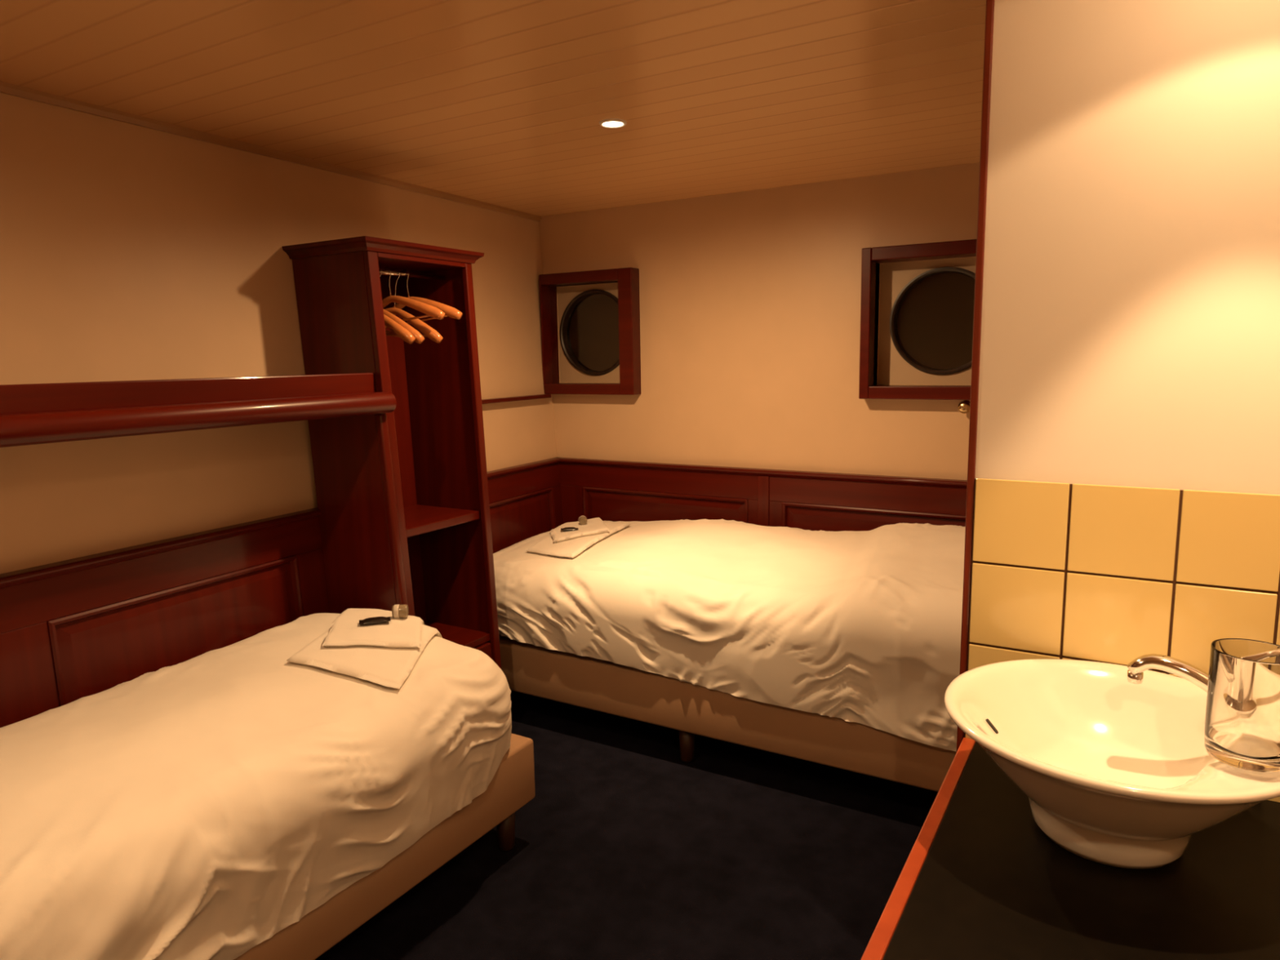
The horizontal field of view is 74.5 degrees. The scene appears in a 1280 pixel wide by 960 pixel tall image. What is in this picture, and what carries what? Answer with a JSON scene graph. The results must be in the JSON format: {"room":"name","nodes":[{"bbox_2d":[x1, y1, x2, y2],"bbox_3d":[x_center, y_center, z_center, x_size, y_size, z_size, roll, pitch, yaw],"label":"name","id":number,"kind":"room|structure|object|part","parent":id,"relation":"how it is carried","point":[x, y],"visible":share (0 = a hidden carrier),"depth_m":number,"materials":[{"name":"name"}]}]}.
{"room":"ship cabin","nodes":[
{"label":"ship cabin","id":0,"kind":"room"},
{"bbox_2d":[0,92,556,573],"bbox_3d":[-1.467,0.055,2.374,0.304,2.112,4.325,4,9,28],"label":"wall","id":1,"kind":"structure","parent":0,"point":[128,251],"depth_m":2.44,"materials":[{"name":"beige paint"}]},
{"bbox_2d":[0,373,408,615],"bbox_3d":[-1.530,0.500,1.756,0.513,1.374,2.479,4,10,30],"label":"shelf","id":2,"kind":"object","parent":1,"relation":"attached to","point":[346,416],"visible":0.63,"depth_m":2.46,"materials":[{"name":"brown wood"}]},
{"bbox_3d":[-1.444,-0.139,1.603,0.108,0.068,2.478,4,10,30],"label":"upstand rail","id":3,"kind":"part","parent":2,"relation":"part of","materials":[{"name":"brown wood"}]},
{"bbox_3d":[-0.922,0.387,2.814,0.415,1.270,0.025,4,10,30],"label":"support panel","id":4,"kind":"part","parent":2,"relation":"part of","materials":[{"name":"brown wood"}]},
{"bbox_3d":[-0.770,0.408,2.724,0.118,1.248,0.033,4,10,30],"label":"support post","id":5,"kind":"part","parent":2,"relation":"part of","materials":[{"name":"brown wood"}]},
{"bbox_2d":[0,80,542,221],"bbox_3d":[-1.477,-0.977,2.212,0.088,0.022,4.304,4,9,28],"label":"trim","id":6,"kind":"structure","parent":1,"relation":"attached to","point":[7,88],"depth_m":2.57,"materials":[{"name":"brown wood"}]},
{"bbox_2d":[0,457,563,728],"bbox_3d":[-0.971,0.530,3.131,0.077,0.936,2.631,3,9,27],"label":"wall paneling","id":7,"kind":"structure","parent":1,"relation":"attached to","point":[71,630],"depth_m":2.39,"materials":[{"name":"brown wood"}]},
{"bbox_3d":[-1.291,0.619,2.481,0.052,0.640,0.770,3,9,27],"label":"panel","id":8,"kind":"part","parent":7,"relation":"part of","materials":[{"name":"brown wood"}]},
{"bbox_3d":[-0.989,0.147,3.082,0.016,0.108,2.627,3,9,27],"label":"rail","id":9,"kind":"part","parent":7,"relation":"part of","materials":[{"name":"brown wood"}]},
{"bbox_3d":[-0.992,0.080,3.073,0.046,0.028,2.629,3,9,27],"label":"cap rail","id":10,"kind":"part","parent":7,"relation":"part of","materials":[{"name":"brown wood"}]},
{"bbox_3d":[-0.600,0.409,3.831,0.052,0.640,0.825,3,9,27],"label":"panel","id":11,"kind":"part","parent":7,"relation":"part of","materials":[{"name":"brown wood"}]},
{"bbox_2d":[481,394,551,404],"bbox_3d":[-0.674,-0.346,3.697,0.046,0.018,0.983,3,9,27],"label":"wall ledge","id":12,"kind":"object","parent":1,"relation":"attached to","point":[538,396],"visible":0.56,"depth_m":3.86,"materials":[{"name":"brown wood"}]},
{"bbox_2d":[0,0,986,216],"bbox_3d":[-0.321,-0.983,1.693,3.450,0.100,4.600,4,10,30],"label":"ceiling","id":13,"kind":"structure","parent":0,"point":[502,103],"depth_m":2.09,"materials":[{"name":"brown wood"}]},
{"bbox_2d":[599,118,626,128],"bbox_3d":[-0.080,-1.046,2.472,0.082,0.009,0.082,4,10,30],"label":"recessed light","id":14,"kind":"object","parent":13,"relation":"in","point":[610,122],"visible":1,"depth_m":2.46,"materials":[{"name":"white ceramic"}]},
{"bbox_3d":[-0.080,-1.046,2.472,0.060,0.008,0.060,4,10,30],"label":"bulb","id":15,"kind":"part","parent":14,"relation":"part of","materials":[{"name":"white glass"}]},
{"bbox_2d":[315,690,937,959],"bbox_3d":[-0.283,1.206,2.014,3.450,0.100,4.600,4,10,30],"label":"floor","id":16,"kind":"structure","parent":0,"point":[624,848],"depth_m":2.39,"materials":[{"name":"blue carpet"}]},
{"bbox_2d":[233,733,535,959],"bbox_3d":[-1.128,0.944,1.864,0.758,0.490,1.934,4,10,30],"label":"bed","id":17,"kind":"object","parent":16,"relation":"on","point":[512,786],"visible":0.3,"depth_m":2.08,"materials":[{"name":"brown wood"}]},
{"bbox_2d":[0,613,511,959],"bbox_3d":[-1.159,0.733,1.825,0.910,0.388,1.971,4,10,30],"label":"duvet","id":18,"kind":"object","parent":17,"relation":"on","point":[200,807],"visible":0.84,"depth_m":1.78,"materials":[{"name":"white fabric"}]},
{"bbox_2d":[286,624,442,688],"bbox_3d":[-0.756,0.477,2.411,0.330,0.083,0.563,0,8,3],"label":"bath towel","id":19,"kind":"object","parent":18,"relation":"on","point":[388,667],"visible":0.48,"depth_m":2.23,"materials":[{"name":"white fabric"}]},
{"bbox_2d":[322,608,425,648],"bbox_3d":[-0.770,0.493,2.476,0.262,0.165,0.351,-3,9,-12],"label":"hand towel","id":20,"kind":"object","parent":19,"relation":"on","point":[345,630],"visible":0.86,"depth_m":2.39,"materials":[{"name":"white fabric"}]},
{"bbox_2d":[359,616,391,624],"bbox_3d":[-0.771,0.408,2.445,0.087,0.017,0.042,-4,9,-19],"label":"packet","id":21,"kind":"object","parent":20,"relation":"on","point":[372,620],"visible":1,"depth_m":2.43,"materials":[{"name":"black plastic"}]},
{"bbox_2d":[391,604,408,618],"bbox_3d":[-0.713,0.391,2.502,0.045,0.042,0.042,-2,8,-5],"label":"soap","id":22,"kind":"object","parent":20,"relation":"on","point":[398,611],"visible":1,"depth_m":2.49,"materials":[{"name":"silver metal"}]},
{"bbox_3d":[-0.395,1.022,2.475,0.060,0.132,0.060,4,10,30],"label":"leg","id":23,"kind":"part","parent":17,"relation":"part of","materials":[{"name":"brown wood"}]},
{"bbox_2d":[282,235,501,669],"bbox_3d":[-0.839,0.102,3.022,0.530,1.809,0.546,4,10,30],"label":"wardrobe","id":24,"kind":"object","parent":16,"relation":"on","point":[436,428],"visible":0.49,"depth_m":3.09,"materials":[{"name":"brown wood"}]},
{"bbox_3d":[-0.943,0.151,2.821,0.456,1.775,0.021,4,10,30],"label":"panel","id":25,"kind":"part","parent":24,"relation":"part of","materials":[{"name":"brown wood"}]},
{"bbox_3d":[-0.891,-0.776,2.915,0.445,0.038,0.546,4,10,30],"label":"crown","id":26,"kind":"part","parent":24,"relation":"part of","materials":[{"name":"brown wood"}]},
{"bbox_2d":[383,314,415,344],"bbox_3d":[-0.913,-0.580,2.808,0.355,0.258,0.046,2,9,21],"label":"clothes hanger","id":27,"kind":"object","parent":24,"relation":"hanging from","point":[405,335],"visible":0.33,"depth_m":2.77,"materials":[{"name":"brown wood"}]},
{"bbox_2d":[378,266,424,344],"bbox_3d":[-0.893,-0.586,2.842,0.355,0.258,0.046,2,9,20],"label":"clothes hanger","id":28,"kind":"object","parent":24,"relation":"hanging from","point":[419,337],"visible":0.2,"depth_m":2.80,"materials":[{"name":"brown wood"}]},
{"bbox_3d":[-0.887,-0.533,2.848,0.359,0.107,0.046,10,12,18],"label":"arm","id":29,"kind":"part","parent":28,"relation":"part of","materials":[{"name":"brown wood"}]},
{"bbox_3d":[-0.969,0.111,3.098,0.127,1.775,0.440,4,10,30],"label":"panel","id":30,"kind":"part","parent":24,"relation":"part of","materials":[{"name":"brown wood"}]},
{"bbox_3d":[-0.825,-0.707,2.884,0.017,0.017,0.436,4,10,30],"label":"hanging rail","id":31,"kind":"part","parent":24,"relation":"part of","materials":[{"name":"silver metal"}]},
{"bbox_2d":[382,267,444,320],"bbox_3d":[-0.827,-0.609,2.858,0.356,0.219,0.046,2,9,19],"label":"clothes hanger","id":32,"kind":"object","parent":24,"relation":"hanging from","point":[429,310],"visible":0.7,"depth_m":2.82,"materials":[{"name":"brown wood"}]},
{"bbox_3d":[-0.831,-0.573,2.865,0.359,0.107,0.046,-6,6,19],"label":"arm","id":33,"kind":"part","parent":32,"relation":"part of","materials":[{"name":"brown wood"}]},
{"bbox_2d":[385,268,443,343],"bbox_3d":[-0.849,-0.598,2.909,0.356,0.255,0.046,2,9,19],"label":"clothes hanger","id":34,"kind":"object","parent":24,"relation":"hanging from","point":[429,332],"visible":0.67,"depth_m":2.87,"materials":[{"name":"brown wood"}]},
{"bbox_3d":[-0.844,-0.543,2.916,0.359,0.107,0.046,9,11,17],"label":"arm","id":35,"kind":"part","parent":34,"relation":"part of","materials":[{"name":"brown wood"}]},
{"bbox_3d":[-0.732,-0.741,2.829,0.023,0.020,0.404,4,10,30],"label":"rail","id":36,"kind":"part","parent":24,"relation":"part of","materials":[{"name":"brown wood"}]},
{"bbox_2d":[385,269,462,328],"bbox_3d":[-0.784,-0.619,2.926,0.355,0.221,0.046,2,9,18],"label":"clothes hanger","id":37,"kind":"object","parent":24,"relation":"hanging from","point":[449,311],"visible":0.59,"depth_m":2.89,"materials":[{"name":"brown wood"}]},
{"bbox_3d":[-0.788,-0.584,2.933,0.359,0.107,0.046,-7,6,19],"label":"arm","id":38,"kind":"part","parent":37,"relation":"part of","materials":[{"name":"brown wood"}]},
{"bbox_2d":[404,504,480,537],"bbox_3d":[-0.830,0.147,3.006,0.322,0.030,0.413,4,10,30],"label":"shelf","id":39,"kind":"object","parent":24,"relation":"attached to","point":[420,519],"depth_m":3.03,"materials":[{"name":"brown wood"}]},
{"bbox_3d":[-0.723,0.093,3.189,0.456,1.775,0.072,4,10,30],"label":"panel","id":40,"kind":"part","parent":24,"relation":"part of","materials":[{"name":"brown wood"}]},
{"bbox_3d":[-0.645,0.771,2.988,0.046,0.290,0.360,4,10,30],"label":"drawer","id":41,"kind":"part","parent":24,"relation":"part of","materials":[{"name":"brown wood"}]},
{"bbox_2d":[498,634,955,791],"bbox_3d":[0.390,0.711,3.274,2.185,0.490,0.875,4,10,30],"label":"bed","id":42,"kind":"object","parent":16,"relation":"on","point":[606,686],"visible":0.11,"depth_m":2.86,"materials":[{"name":"brown wood"}]},
{"bbox_3d":[0.167,0.936,2.995,0.060,0.132,0.060,4,10,30],"label":"leg","id":43,"kind":"part","parent":42,"relation":"part of","materials":[{"name":"brown wood"}]},
{"bbox_2d":[493,519,964,751],"bbox_3d":[0.384,0.421,3.233,2.276,0.517,0.930,4,10,30],"label":"duvet","id":44,"kind":"object","parent":42,"relation":"on","point":[863,627],"visible":0.74,"depth_m":2.83,"materials":[{"name":"white fabric"}]},
{"bbox_2d":[525,521,630,558],"bbox_3d":[-0.273,0.245,3.583,0.307,0.068,0.599,3,9,25],"label":"bath towel","id":45,"kind":"object","parent":44,"relation":"on","point":[572,548],"visible":0.61,"depth_m":3.45,"materials":[{"name":"white fabric"}]},
{"bbox_2d":[549,517,609,542],"bbox_3d":[-0.268,0.221,3.654,0.240,0.066,0.317,-2,8,-9],"label":"hand towel","id":46,"kind":"object","parent":45,"relation":"on","point":[595,526],"visible":0.9,"depth_m":3.58,"materials":[{"name":"white fabric"}]},
{"bbox_2d":[560,527,577,530],"bbox_3d":[-0.302,0.210,3.604,0.074,0.014,0.036,-2,8,-5],"label":"packet","id":47,"kind":"object","parent":46,"relation":"on","point":[564,528],"visible":1,"depth_m":3.59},
{"bbox_2d":[578,515,586,524],"bbox_3d":[-0.251,0.177,3.697,0.038,0.038,0.040,-2,8,-9],"label":"soap","id":48,"kind":"object","parent":46,"relation":"on","point":[582,519],"visible":1,"depth_m":3.68,"materials":[{"name":"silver metal"}]},
{"bbox_2d":[538,162,979,479],"bbox_3d":[0.699,-0.165,3.622,3.350,2.112,0.100,4,10,30],"label":"wall","id":49,"kind":"structure","parent":0,"point":[750,301],"depth_m":3.59,"materials":[{"name":"beige paint"}]},
{"bbox_2d":[538,267,640,395],"bbox_3d":[-0.189,-0.711,4.091,0.523,0.575,0.280,4,10,30],"label":"window","id":50,"kind":"structure","parent":49,"relation":"in","point":[598,337],"depth_m":4.09,"materials":[{"name":"brown wood"}]},
{"bbox_3d":[-0.205,-0.720,4.118,0.375,0.375,0.008,4,10,30],"label":"pane","id":51,"kind":"part","parent":50,"relation":"part of","materials":[{"name":"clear glass"}]},
{"bbox_2d":[558,457,967,531],"bbox_3d":[0.822,0.436,3.556,2.900,0.936,0.046,4,10,30],"label":"wall paneling","id":52,"kind":"structure","parent":49,"relation":"attached to","point":[613,491],"depth_m":3.68,"materials":[{"name":"brown wood"}]},
{"bbox_3d":[0.103,0.375,3.976,0.880,0.640,0.017,4,10,30],"label":"panel","id":53,"kind":"part","parent":52,"relation":"part of","materials":[{"name":"brown wood"}]},
{"bbox_3d":[0.815,-0.013,3.490,2.900,0.028,0.046,4,10,30],"label":"cap rail","id":54,"kind":"part","parent":52,"relation":"part of","materials":[{"name":"brown wood"}]},
{"bbox_3d":[1.000,0.437,3.448,0.885,0.640,0.017,4,10,30],"label":"panel","id":55,"kind":"part","parent":52,"relation":"part of","materials":[{"name":"brown wood"}]},
{"bbox_2d":[858,239,976,399],"bbox_3d":[1.190,-0.613,3.280,0.588,0.584,0.280,4,10,30],"label":"window","id":56,"kind":"structure","parent":49,"relation":"in","point":[925,332],"depth_m":3.30,"materials":[{"name":"brown wood"}]},
{"bbox_3d":[1.194,-0.621,3.296,0.375,0.375,0.008,4,10,30],"label":"pane","id":57,"kind":"part","parent":56,"relation":"part of","materials":[{"name":"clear glass"}]},
{"bbox_2d":[957,400,970,413],"bbox_3d":[1.233,-0.277,3.193,0.048,0.048,0.054,4,10,30],"label":"peg","id":58,"kind":"object","parent":49,"relation":"attached to","point":[963,406],"visible":0.84,"depth_m":3.17,"materials":[{"name":"gold metal"}]},
{"bbox_2d":[975,0,1279,494],"bbox_3d":[0.966,0.142,1.494,0.700,2.112,0.050,4,10,30],"label":"wall partition","id":59,"kind":"structure","parent":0,"point":[1131,320],"depth_m":1.45,"materials":[{"name":"beige paint"}]},
{"bbox_2d":[955,0,995,753],"bbox_3d":[0.659,0.121,1.675,0.014,2.112,0.062,4,10,30],"label":"trim","id":60,"kind":"structure","parent":59,"relation":"attached to","point":[989,14],"depth_m":1.59,"materials":[{"name":"brown wood"}]},
{"bbox_2d":[964,478,1279,802],"bbox_3d":[0.953,0.298,1.490,0.698,0.568,0.012,4,10,30],"label":"tile backsplash","id":61,"kind":"structure","parent":59,"relation":"attached to","point":[1117,575],"depth_m":1.52,"materials":[{"name":"yellow tile"}]},
{"bbox_3d":[1.088,0.224,0.921,0.100,2.112,4.400,4,10,30],"label":"wall","id":62,"kind":"structure","parent":0,"visible":0},
{"bbox_2d":[860,737,1279,959],"bbox_3d":[0.692,0.900,1.120,0.698,0.591,1.040,4,10,30],"label":"countertop","id":63,"kind":"structure","parent":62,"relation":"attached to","point":[980,879],"depth_m":1.20,"materials":[{"name":"laminate"}]},
{"bbox_2d":[944,658,1279,869],"bbox_3d":[0.746,0.468,1.336,0.501,0.202,0.501,4,10,30],"label":"washbasin","id":64,"kind":"object","parent":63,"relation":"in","point":[1116,771],"visible":0.91,"depth_m":1.39,"materials":[{"name":"white ceramic"}]},
{"bbox_2d":[1127,653,1208,692],"bbox_3d":[0.877,0.315,1.306,0.211,0.110,0.051,4,10,30],"label":"tap","id":65,"kind":"object","parent":64,"relation":"on","point":[1193,674],"visible":0.44,"depth_m":1.33,"materials":[{"name":"silver metal"}]},
{"bbox_2d":[1204,638,1279,772],"bbox_3d":[0.843,0.310,1.163,0.100,0.156,0.100,4,10,30],"label":"glass tumbler","id":66,"kind":"object","parent":64,"relation":"on","point":[1242,727],"visible":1,"depth_m":1.13,"materials":[{"name":"clear glass"}]}
]}

